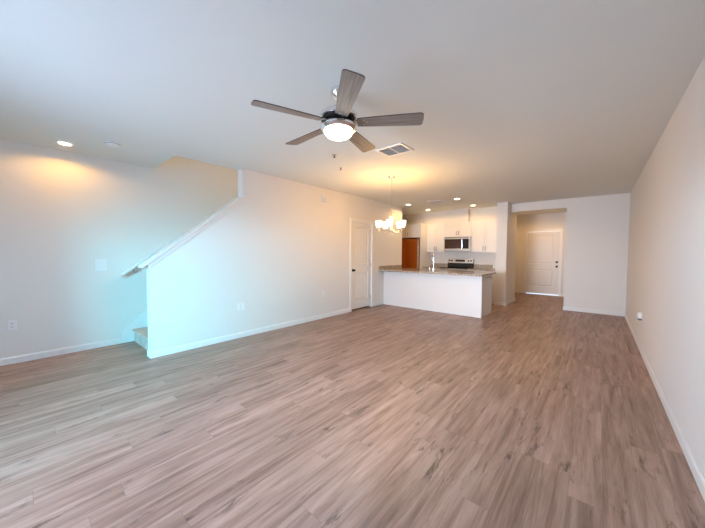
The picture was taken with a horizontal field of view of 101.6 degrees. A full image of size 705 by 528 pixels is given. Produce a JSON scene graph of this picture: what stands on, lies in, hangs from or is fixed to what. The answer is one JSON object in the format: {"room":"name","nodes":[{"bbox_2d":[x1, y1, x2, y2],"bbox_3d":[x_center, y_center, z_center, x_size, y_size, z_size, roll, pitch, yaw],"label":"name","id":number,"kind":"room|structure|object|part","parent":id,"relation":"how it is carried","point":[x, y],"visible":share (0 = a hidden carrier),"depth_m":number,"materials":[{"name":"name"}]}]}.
{"room":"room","nodes":[
{"label":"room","id":0,"kind":"room"},
{"bbox_2d":[0,138,237,358],"bbox_3d":[-1.651,-1.516,6.202,0.120,5.400,10.220,2,3,40],"label":"wall","id":1,"kind":"structure","parent":0,"point":[61,211],"depth_m":3.84,"materials":[{"name":"white paint"}]},
{"bbox_2d":[7,320,16,330],"bbox_3d":[-4.031,0.724,3.406,0.008,0.116,0.072,2,3,40],"label":"wall outlet","id":2,"kind":"object","parent":1,"relation":"attached to","point":[12,324],"visible":1,"depth_m":3.40,"materials":[{"name":"white plastic"}]},
{"bbox_2d":[0,338,121,365],"bbox_3d":[-4.109,1.146,3.330,0.013,0.083,2.280,2,3,40],"label":"baseboard","id":3,"kind":"structure","parent":1,"relation":"attached to","point":[49,353],"depth_m":3.69,"materials":[{"name":"white paint"}]},
{"bbox_2d":[95,259,106,270],"bbox_3d":[-3.499,0.013,3.999,0.008,0.165,0.125,2,3,40],"label":"light switch","id":4,"kind":"object","parent":1,"relation":"attached to","point":[100,264],"visible":1,"depth_m":4.00,"materials":[{"name":"white plastic"}]},
{"bbox_2d":[121,195,237,276],"bbox_3d":[-2.218,-1.230,5.380,0.097,2.743,3.420,2,3,40],"label":"handrail","id":5,"kind":"object","parent":1,"relation":"attached to","point":[235,197],"visible":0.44,"depth_m":4.58,"materials":[{"name":"white paint"}]},
{"bbox_2d":[146,169,401,351],"bbox_3d":[-0.610,-0.213,5.903,0.134,2.630,6.046,2,3,40],"label":"wall","id":6,"kind":"structure","parent":0,"point":[276,252],"depth_m":4.80,"materials":[{"name":"white paint"}]},
{"bbox_2d":[138,193,247,267],"bbox_3d":[-2.165,-0.533,4.056,0.199,1.126,1.395,2,3,40],"label":"trim","id":7,"kind":"structure","parent":6,"relation":"attached to","point":[162,251],"depth_m":3.92,"materials":[{"name":"white paint"}]},
{"bbox_2d":[237,302,243,310],"bbox_3d":[-1.748,0.663,4.495,0.008,0.116,0.125,2,3,40],"label":"wall outlet","id":8,"kind":"object","parent":6,"relation":"attached to","point":[240,306],"visible":1,"depth_m":4.49,"materials":[{"name":"white plastic"}]},
{"bbox_2d":[147,301,383,358],"bbox_3d":[-0.909,1.072,5.600,0.147,0.083,5.153,2,3,40],"label":"baseboard","id":9,"kind":"structure","parent":6,"relation":"attached to","point":[167,351],"depth_m":4.46,"materials":[{"name":"white paint"}]},
{"bbox_2d":[321,195,327,201],"bbox_3d":[-0.559,-1.308,5.778,0.040,0.120,0.160,2,3,40],"label":"door chime","id":10,"kind":"object","parent":6,"relation":"attached to","point":[323,198],"visible":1,"depth_m":5.75,"materials":[{"name":"white plastic"}]},
{"bbox_2d":[352,222,370,308],"bbox_3d":[0.222,0.035,6.793,0.105,2.001,0.753,2,3,40],"label":"door","id":11,"kind":"structure","parent":6,"relation":"in","point":[361,232],"depth_m":6.81,"materials":[{"name":"white paint"}]},
{"bbox_2d":[350,218,373,311],"bbox_3d":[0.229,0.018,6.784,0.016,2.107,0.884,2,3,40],"label":"trim","id":12,"kind":"structure","parent":6,"relation":"attached to","point":[351,219],"depth_m":6.56,"materials":[{"name":"white paint"}]},
{"bbox_2d":[379,265,401,268],"bbox_3d":[1.028,0.081,7.721,0.020,0.085,1.100,2,3,40],"label":"backsplash","id":13,"kind":"structure","parent":6,"relation":"attached to","point":[389,266],"depth_m":7.69,"materials":[{"name":"stone"}]},
{"bbox_2d":[0,293,704,527],"bbox_3d":[1.355,1.186,5.326,5.752,0.100,12.400,2,3,40],"label":"floor","id":14,"kind":"structure","parent":0,"point":[530,412],"depth_m":2.15,"materials":[{"name":"wood"}]},
{"bbox_2d":[121,311,147,349],"bbox_3d":[-1.826,-0.360,5.263,0.895,2.962,3.702,2,3,40],"label":"staircase","id":15,"kind":"structure","parent":14,"relation":"on","point":[137,331],"depth_m":4.25,"materials":[{"name":"beige carpet"}]},
{"bbox_2d":[402,239,419,268],"bbox_3d":[1.869,0.098,9.248,0.915,1.770,0.806,2,3,40],"label":"refrigerator","id":16,"kind":"object","parent":14,"relation":"on","point":[410,248],"visible":0.39,"depth_m":8.84,"materials":[{"name":"brown wood"}]},
{"bbox_3d":[1.493,-0.215,9.147,0.455,1.140,0.070,2,3,40],"label":"door","id":17,"kind":"part","parent":16,"relation":"part of","materials":[{"name":"brown wood"}]},
{"bbox_3d":[1.971,-0.195,8.690,0.047,1.120,0.006,2,3,40],"label":"edge trim","id":18,"kind":"part","parent":16,"relation":"part of","materials":[{"name":"brown wood"}]},
{"bbox_2d":[420,223,430,268],"bbox_3d":[2.283,-0.122,8.977,0.023,2.235,0.729,2,3,40],"label":"panel","id":19,"kind":"object","parent":14,"relation":"on","point":[425,257],"visible":0.36,"depth_m":8.84,"materials":[{"name":"white paint"}]},
{"bbox_2d":[383,271,491,317],"bbox_3d":[1.997,0.635,7.022,2.435,0.874,0.826,2,3,40],"label":"base cabinet","id":20,"kind":"object","parent":14,"relation":"on","point":[471,296],"visible":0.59,"depth_m":6.49,"materials":[{"name":"white paint"}]},
{"bbox_2d":[378,268,495,276],"bbox_3d":[1.962,0.181,6.926,2.480,0.040,1.105,2,3,40],"label":"countertop","id":21,"kind":"structure","parent":20,"relation":"on","point":[406,270],"depth_m":6.61,"materials":[{"name":"stone"}]},
{"bbox_2d":[431,254,435,270],"bbox_3d":[1.903,-0.040,6.806,0.076,0.410,0.265,0,2,-1],"label":"kitchen faucet","id":22,"kind":"object","parent":21,"relation":"on","point":[432,261],"visible":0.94,"depth_m":6.71,"materials":[{"name":"silver metal"}]},
{"bbox_3d":[2.898,0.671,6.214,0.014,0.874,0.742,2,3,40],"label":"panel","id":23,"kind":"part","parent":20,"relation":"part of","materials":[{"name":"white paint"}]},
{"bbox_2d":[440,258,473,270],"bbox_3d":[3.035,0.423,8.379,0.764,1.160,0.676,2,3,40],"label":"range","id":24,"kind":"object","parent":14,"relation":"on","point":[461,264],"visible":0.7,"depth_m":8.44,"materials":[{"name":"silver metal"}]},
{"bbox_2d":[440,267,471,268],"bbox_3d":[3.029,0.109,8.357,0.764,0.020,0.560,2,3,40],"label":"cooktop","id":25,"kind":"object","parent":24,"relation":"in","point":[440,267],"depth_m":8.29,"materials":[{"name":"black glass"}]},
{"bbox_3d":[3.226,-0.097,8.579,0.764,0.135,0.095,2,3,40],"label":"control panel","id":26,"kind":"part","parent":24,"relation":"part of","materials":[{"name":"silver metal"}]},
{"bbox_2d":[467,270,494,303],"bbox_3d":[3.617,0.607,7.928,0.712,0.874,0.633,2,3,40],"label":"base cabinet","id":27,"kind":"object","parent":14,"relation":"on","point":[493,275],"visible":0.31,"depth_m":7.51,"materials":[{"name":"white paint"}]},
{"bbox_2d":[467,264,494,270],"bbox_3d":[3.623,0.099,7.909,0.713,0.140,0.629,2,3,40],"label":"countertop","id":28,"kind":"structure","parent":27,"relation":"on","point":[477,267],"depth_m":8.04,"materials":[{"name":"stone"}]},
{"bbox_3d":[3.577,0.647,7.607,0.353,0.615,0.020,2,3,40],"label":"door","id":29,"kind":"part","parent":27,"relation":"part of","materials":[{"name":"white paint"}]},
{"bbox_3d":[2.538,0.565,8.845,0.570,0.874,0.633,2,3,40],"label":"base cabinet","id":30,"kind":"object","parent":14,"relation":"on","visible":0},
{"bbox_2d":[422,263,447,268],"bbox_3d":[2.545,0.058,8.825,0.578,0.140,0.629,2,3,40],"label":"countertop","id":31,"kind":"structure","parent":30,"relation":"on","point":[437,265],"depth_m":8.98,"materials":[{"name":"stone"}]},
{"bbox_2d":[0,0,704,214],"bbox_3d":[1.331,-1.653,5.247,5.852,0.320,12.400,2,3,40],"label":"ceiling","id":32,"kind":"structure","parent":0,"point":[520,101],"depth_m":2.21,"materials":[{"name":"white paint"}]},
{"bbox_2d":[55,140,74,145],"bbox_3d":[-3.433,-1.437,3.433,0.174,0.016,0.174,2,3,40],"label":"recessed light","id":33,"kind":"object","parent":32,"relation":"in","point":[61,142],"visible":1,"depth_m":3.41,"materials":[{"name":"white paint"}]},
{"bbox_2d":[105,141,119,147],"bbox_3d":[-2.855,-1.421,3.427,0.138,0.042,0.138,2,3,40],"label":"smoke detector","id":34,"kind":"object","parent":32,"relation":"attached to","point":[113,144],"visible":1,"depth_m":3.39,"materials":[{"name":"white plastic"}]},
{"bbox_2d":[251,69,423,151],"bbox_3d":[-0.136,-1.193,2.322,1.243,0.384,1.284,2,3,40],"label":"ceiling fan","id":35,"kind":"object","parent":32,"relation":"hanging from","point":[339,121],"visible":1,"depth_m":2.19,"materials":[{"name":"wood"}]},
{"bbox_3d":[-0.467,-1.116,2.099,0.512,0.007,0.142,-1,15,-29],"label":"blade","id":36,"kind":"part","parent":35,"relation":"part of","materials":[{"name":"grey wood"}]},
{"bbox_3d":[-0.406,-1.134,2.571,0.512,0.007,0.142,2,15,43],"label":"blade","id":37,"kind":"part","parent":35,"relation":"part of","materials":[{"name":"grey wood"}]},
{"bbox_3d":[-0.111,-1.030,2.296,0.232,0.062,0.232,2,3,40],"label":"lamp shade","id":38,"kind":"part","parent":35,"relation":"part of","materials":[{"name":"white glass"}]},
{"bbox_3d":[-0.036,-1.105,1.894,0.142,0.007,0.512,12,0,-11],"label":"blade","id":39,"kind":"part","parent":35,"relation":"part of","materials":[{"name":"grey wood"}]},
{"bbox_3d":[0.063,-1.135,2.659,0.142,0.007,0.512,-12,-3,25],"label":"blade","id":40,"kind":"part","parent":35,"relation":"part of","materials":[{"name":"brown wood"}]},
{"bbox_3d":[0.292,-1.117,2.240,0.512,0.007,0.142,1,-10,7],"label":"blade","id":41,"kind":"part","parent":35,"relation":"part of","materials":[{"name":"grey wood"}]},
{"bbox_2d":[375,175,405,233],"bbox_3d":[0.673,-0.999,4.883,0.511,0.964,0.513,2,3,40],"label":"chandelier","id":42,"kind":"object","parent":32,"relation":"hanging from","point":[388,224],"visible":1,"depth_m":4.85,"materials":[{"name":"white glass"}]},
{"bbox_3d":[0.444,-0.673,4.883,0.112,0.113,0.112,2,3,40],"label":"lamp shade","id":43,"kind":"part","parent":42,"relation":"part of","materials":[{"name":"white glass"}]},
{"bbox_3d":[0.579,-0.681,5.094,0.112,0.113,0.112,2,3,40],"label":"lamp shade","id":44,"kind":"part","parent":42,"relation":"part of","materials":[{"name":"white glass"}]},
{"bbox_3d":[0.604,-0.665,4.690,0.112,0.113,0.112,2,3,40],"label":"lamp shade","id":45,"kind":"part","parent":42,"relation":"part of","materials":[{"name":"white glass"}]},
{"bbox_3d":[0.837,-0.667,4.782,0.112,0.113,0.112,2,3,40],"label":"lamp shade","id":46,"kind":"part","parent":42,"relation":"part of","materials":[{"name":"white glass"}]},
{"bbox_2d":[375,143,413,156],"bbox_3d":[0.528,-1.426,3.606,0.380,0.012,0.310,2,3,40],"label":"ceiling vent","id":47,"kind":"object","parent":32,"relation":"in","point":[400,148],"visible":1,"depth_m":3.60,"materials":[{"name":"white plastic"}]},
{"bbox_2d":[427,200,443,202],"bbox_3d":[2.080,-1.558,7.148,0.380,0.012,0.220,2,3,40],"label":"ceiling vent","id":48,"kind":"object","parent":32,"relation":"in","point":[434,201],"visible":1,"depth_m":7.15,"materials":[{"name":"white plastic"}]},
{"bbox_2d":[402,207,496,264],"bbox_3d":[2.902,-0.318,9.002,3.258,2.630,0.120,2,3,40],"label":"wall","id":49,"kind":"structure","parent":0,"point":[489,213],"depth_m":8.67,"materials":[{"name":"white paint"}]},
{"bbox_2d":[402,223,419,238],"bbox_3d":[1.917,-1.043,9.251,0.936,0.420,0.733,2,3,40],"label":"upper cabinet","id":50,"kind":"object","parent":49,"relation":"attached to","point":[411,231],"visible":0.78,"depth_m":8.91,"materials":[{"name":"white paint"}]},
{"bbox_3d":[1.531,-1.041,9.159,0.465,0.415,0.020,2,3,40],"label":"door","id":51,"kind":"part","parent":50,"relation":"part of","materials":[{"name":"white paint"}]},
{"bbox_3d":[1.888,-1.027,8.855,0.465,0.415,0.020,2,3,40],"label":"door","id":52,"kind":"part","parent":50,"relation":"part of","materials":[{"name":"white paint"}]},
{"bbox_2d":[427,223,448,251],"bbox_3d":[2.635,-0.803,8.898,0.571,0.865,0.353,2,3,40],"label":"upper cabinet","id":53,"kind":"object","parent":49,"relation":"attached to","point":[435,232],"visible":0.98,"depth_m":8.79,"materials":[{"name":"white paint"}]},
{"bbox_3d":[2.441,-0.803,8.891,0.282,0.860,0.020,2,3,40],"label":"door","id":54,"kind":"part","parent":53,"relation":"part of","materials":[{"name":"white paint"}]},
{"bbox_3d":[2.659,-0.795,8.705,0.282,0.860,0.020,2,3,40],"label":"door","id":55,"kind":"part","parent":53,"relation":"part of","materials":[{"name":"white paint"}]},
{"bbox_2d":[431,263,447,266],"bbox_3d":[2.743,0.030,9.056,0.578,0.101,0.020,2,3,40],"label":"backsplash","id":56,"kind":"structure","parent":49,"relation":"attached to","point":[435,264],"depth_m":9.03,"materials":[{"name":"stone"}]},
{"bbox_2d":[445,221,471,236],"bbox_3d":[3.149,-1.005,8.453,0.764,0.420,0.353,2,3,40],"label":"upper cabinet","id":57,"kind":"object","parent":49,"relation":"attached to","point":[457,229],"visible":0.92,"depth_m":8.33,"materials":[{"name":"white paint"}]},
{"bbox_3d":[2.918,-1.007,8.477,0.379,0.415,0.020,2,3,40],"label":"door","id":58,"kind":"part","parent":57,"relation":"part of","materials":[{"name":"white paint"}]},
{"bbox_2d":[444,236,470,250],"bbox_3d":[3.115,-0.585,8.428,0.762,0.411,0.459,2,3,40],"label":"microwave","id":59,"kind":"object","parent":57,"relation":"attached to","point":[450,243],"visible":0.93,"depth_m":8.28,"materials":[{"name":"silver metal"}]},
{"bbox_3d":[3.211,-0.575,8.139,0.165,0.275,0.029,2,3,40],"label":"control panel","id":60,"kind":"part","parent":59,"relation":"part of","materials":[{"name":"black glass"}]},
{"bbox_3d":[3.210,-0.996,8.229,0.379,0.415,0.020,2,3,40],"label":"door","id":61,"kind":"part","parent":57,"relation":"part of","materials":[{"name":"white paint"}]},
{"bbox_2d":[451,208,469,222],"bbox_3d":[3.197,-1.415,8.514,0.500,0.395,0.180,2,3,40],"label":"trim","id":62,"kind":"structure","parent":49,"relation":"attached to","point":[458,215],"depth_m":8.42,"materials":[{"name":"white paint"}]},
{"bbox_2d":[471,220,496,251],"bbox_3d":[3.715,-0.761,7.980,0.712,0.865,0.353,2,3,40],"label":"upper cabinet","id":63,"kind":"object","parent":49,"relation":"attached to","point":[483,238],"visible":0.81,"depth_m":7.89,"materials":[{"name":"white paint"}]},
{"bbox_3d":[3.494,-0.762,7.996,0.353,0.860,0.020,2,3,40],"label":"door","id":64,"kind":"part","parent":63,"relation":"part of","materials":[{"name":"white paint"}]},
{"bbox_3d":[3.766,-0.752,7.765,0.353,0.860,0.020,2,3,40],"label":"door","id":65,"kind":"part","parent":63,"relation":"part of","materials":[{"name":"white paint"}]},
{"bbox_2d":[474,264,494,268],"bbox_3d":[3.821,0.072,8.140,0.713,0.101,0.020,2,3,40],"label":"backsplash","id":66,"kind":"structure","parent":49,"relation":"attached to","point":[475,265],"depth_m":8.20,"materials":[{"name":"tile"}]},
{"bbox_2d":[495,202,516,302],"bbox_3d":[4.671,-0.293,8.600,0.540,2.630,3.040,2,3,40],"label":"wall","id":67,"kind":"structure","parent":0,"point":[506,225],"depth_m":7.39,"materials":[{"name":"white paint"}]},
{"bbox_2d":[515,212,566,293],"bbox_3d":[6.369,-0.309,9.229,2.310,2.630,0.120,2,3,40],"label":"wall","id":68,"kind":"structure","parent":0,"point":[546,220],"depth_m":9.50,"materials":[{"name":"white paint"}]},
{"bbox_2d":[523,229,562,295],"bbox_3d":[6.162,-0.058,9.325,1.029,2.117,0.016,2,3,40],"label":"trim","id":69,"kind":"structure","parent":68,"relation":"attached to","point":[561,230],"depth_m":9.15,"materials":[{"name":"white paint"}]},
{"bbox_2d":[526,231,560,294],"bbox_3d":[6.172,-0.035,9.338,0.893,2.023,0.115,2,3,40],"label":"door","id":70,"kind":"structure","parent":68,"relation":"in","point":[543,248],"depth_m":9.33,"materials":[{"name":"white paint"}]},
{"bbox_2d":[511,193,629,312],"bbox_3d":[5.038,-0.223,6.884,2.244,2.630,0.120,2,3,40],"label":"wall","id":71,"kind":"structure","parent":0,"point":[597,227],"depth_m":6.45,"materials":[{"name":"white paint"}]},
{"bbox_2d":[625,56,704,478],"bbox_3d":[2.740,-0.156,2.359,0.120,3.030,9.990,2,3,40],"label":"wall","id":72,"kind":"structure","parent":0,"point":[666,263],"depth_m":2.35,"materials":[{"name":"white paint"}]},
{"bbox_2d":[494,290,704,501],"bbox_3d":[2.531,1.140,4.323,2.664,0.083,12.400,2,3,40],"label":"baseboard","id":73,"kind":"structure","parent":72,"relation":"attached to","point":[695,470],"depth_m":2.47,"materials":[{"name":"white paint"}]},
{"bbox_2d":[637,311,641,319],"bbox_3d":[3.997,0.723,4.006,0.044,0.105,0.120,2,3,40],"label":"plug","id":74,"kind":"object","parent":72,"relation":"attached to","point":[639,314],"visible":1,"depth_m":3.97,"materials":[{"name":"white plastic"}]}
]}

